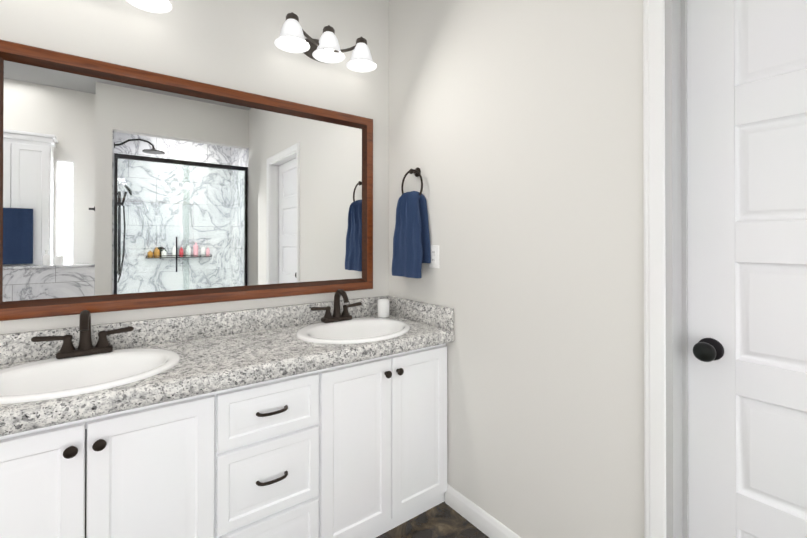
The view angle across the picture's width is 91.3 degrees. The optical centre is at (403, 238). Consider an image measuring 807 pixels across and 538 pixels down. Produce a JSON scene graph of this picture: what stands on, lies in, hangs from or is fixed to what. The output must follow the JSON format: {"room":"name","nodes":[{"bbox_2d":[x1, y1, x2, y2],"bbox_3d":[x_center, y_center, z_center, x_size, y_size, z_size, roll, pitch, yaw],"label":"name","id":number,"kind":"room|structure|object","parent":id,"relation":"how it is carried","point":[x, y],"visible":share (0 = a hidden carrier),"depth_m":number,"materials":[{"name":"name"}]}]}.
{"room":"bathroom","nodes":[
{"label":"bathroom","id":0,"kind":"room"},
{"bbox_2d":[0,0,388,333],"bbox_3d":[-1.576,-0.143,1.387,3.850,2.920,0.125,0,0,-36],"label":"wall","id":1,"kind":"structure","parent":0,"point":[230,44],"depth_m":1.89,"materials":[{"name":"white paint"}]},
{"bbox_2d":[126,0,171,13],"bbox_3d":[-1.189,-1.026,1.473,0.563,0.164,0.200,0,0,-36],"label":"sconce","id":2,"kind":"object","parent":1,"relation":"attached to","point":[158,6],"visible":1,"depth_m":1.63,"materials":[{"name":"white glass"}]},
{"bbox_2d":[0,39,372,320],"bbox_3d":[-0.830,-0.203,1.839,1.608,0.995,0.031,0,0,-36],"label":"mirror","id":3,"kind":"object","parent":1,"relation":"attached to","point":[122,188],"visible":1,"depth_m":1.70,"materials":[{"name":"clear mirror"}]},
{"bbox_2d":[0,297,387,360],"bbox_3d":[-0.797,0.397,1.864,1.776,0.105,0.022,0,0,-36],"label":"backsplash","id":4,"kind":"structure","parent":1,"relation":"attached to","point":[12,345],"depth_m":1.75,"materials":[{"name":"grey stone"}]},
{"bbox_2d":[274,12,376,71],"bbox_3d":[-0.396,-1.023,2.058,0.563,0.164,0.200,0,0,-36],"label":"sconce","id":5,"kind":"object","parent":1,"relation":"attached to","point":[325,48],"visible":1,"depth_m":2.02,"materials":[{"name":"bronze"},{"name":"frosted glass"}]},
{"bbox_2d":[376,501,488,537],"bbox_3d":[-0.315,1.359,-0.331,3.850,0.100,4.375,0,0,-36],"label":"floor","id":6,"kind":"structure","parent":0,"point":[443,520],"depth_m":1.80,"materials":[{"name":"tile"}]},
{"bbox_2d":[0,341,452,537],"bbox_3d":[-0.633,0.916,1.648,1.764,0.805,0.561,0,0,-36],"label":"bathroom vanity","id":7,"kind":"object","parent":6,"relation":"on","point":[328,419],"depth_m":1.41,"materials":[{"name":"white wood"}]},
{"bbox_2d":[0,313,453,432],"bbox_3d":[-0.634,0.481,1.642,1.776,0.065,0.572,0,0,-36],"label":"countertop","id":8,"kind":"structure","parent":7,"relation":"on","point":[261,354],"depth_m":1.42,"materials":[{"name":"grey stone"}]},
{"bbox_2d":[28,310,131,356],"bbox_3d":[-1.163,0.347,1.431,0.287,0.171,0.144,0,0,-36],"label":"faucet","id":9,"kind":"object","parent":8,"relation":"on","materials":[{"name":"black metal"}]},
{"bbox_2d":[0,337,191,408],"bbox_3d":[-1.069,0.515,1.313,0.570,0.167,0.480,0,0,-36],"label":"sink","id":10,"kind":"object","parent":8,"relation":"in","point":[25,380],"depth_m":1.38,"materials":[{"name":"white ceramic"}]},
{"bbox_2d":[308,289,359,320],"bbox_3d":[-0.330,0.350,2.044,0.287,0.171,0.144,0,0,-36],"label":"faucet","id":11,"kind":"object","parent":8,"relation":"on","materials":[{"name":"black metal"}]},
{"bbox_2d":[280,313,431,352],"bbox_3d":[-0.236,0.518,1.926,0.570,0.167,0.480,0,0,-36],"label":"sink","id":12,"kind":"object","parent":8,"relation":"in","point":[363,328],"depth_m":2.00,"materials":[{"name":"white ceramic"}]},
{"bbox_2d":[377,299,389,317],"bbox_3d":[-0.114,0.401,2.259,0.069,0.099,0.069,0,0,-36],"label":"cup","id":13,"kind":"object","parent":8,"relation":"on","point":[383,308],"visible":1,"depth_m":2.23,"materials":[{"name":"ceramic"}]},
{"bbox_2d":[389,0,643,537],"bbox_3d":[0.880,-0.144,1.194,0.125,2.920,3.100,0,0,-36],"label":"wall","id":14,"kind":"structure","parent":0,"point":[516,132],"depth_m":1.57,"materials":[{"name":"white paint"}]},
{"bbox_2d":[392,167,430,277],"bbox_3d":[0.043,-0.092,2.147,0.122,0.597,0.245,0,0,-36],"label":"towel ring","id":15,"kind":"object","parent":14,"relation":"attached to","point":[411,247],"visible":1,"depth_m":2.09,"materials":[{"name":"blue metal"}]},
{"bbox_2d":[388,297,453,328],"bbox_3d":[0.077,0.398,2.155,0.023,0.105,0.546,0,0,-36],"label":"backsplash","id":16,"kind":"structure","parent":14,"relation":"attached to","point":[431,314],"depth_m":2.10,"materials":[{"name":"grey stone"}]},
{"bbox_2d":[429,245,438,267],"bbox_3d":[0.158,0.095,2.058,0.010,0.118,0.075,0,0,-36],"label":"outlet","id":17,"kind":"object","parent":14,"relation":"attached to","point":[434,263],"visible":1,"depth_m":2.05,"materials":[{"name":"plastic"}]},
{"bbox_2d":[445,484,520,537],"bbox_3d":[0.487,1.273,1.602,0.014,0.090,0.925,0,0,-36],"label":"baseboard","id":18,"kind":"structure","parent":14,"relation":"attached to","point":[483,521],"depth_m":1.80,"materials":[{"name":"white wood"}]},
{"bbox_2d":[643,0,688,537],"bbox_3d":[1.074,0.218,0.913,0.144,2.192,0.904,0,0,-36],"label":"door frame","id":19,"kind":"structure","parent":14,"relation":"attached to","point":[666,489],"depth_m":1.21,"materials":[{"name":"white wood"}]},
{"bbox_2d":[687,0,806,537],"bbox_3d":[1.086,0.252,0.922,0.104,2.102,0.749,0,0,-36],"label":"door","id":20,"kind":"structure","parent":14,"relation":"in","point":[747,233],"depth_m":1.11,"materials":[{"name":"white wood"}]}
]}

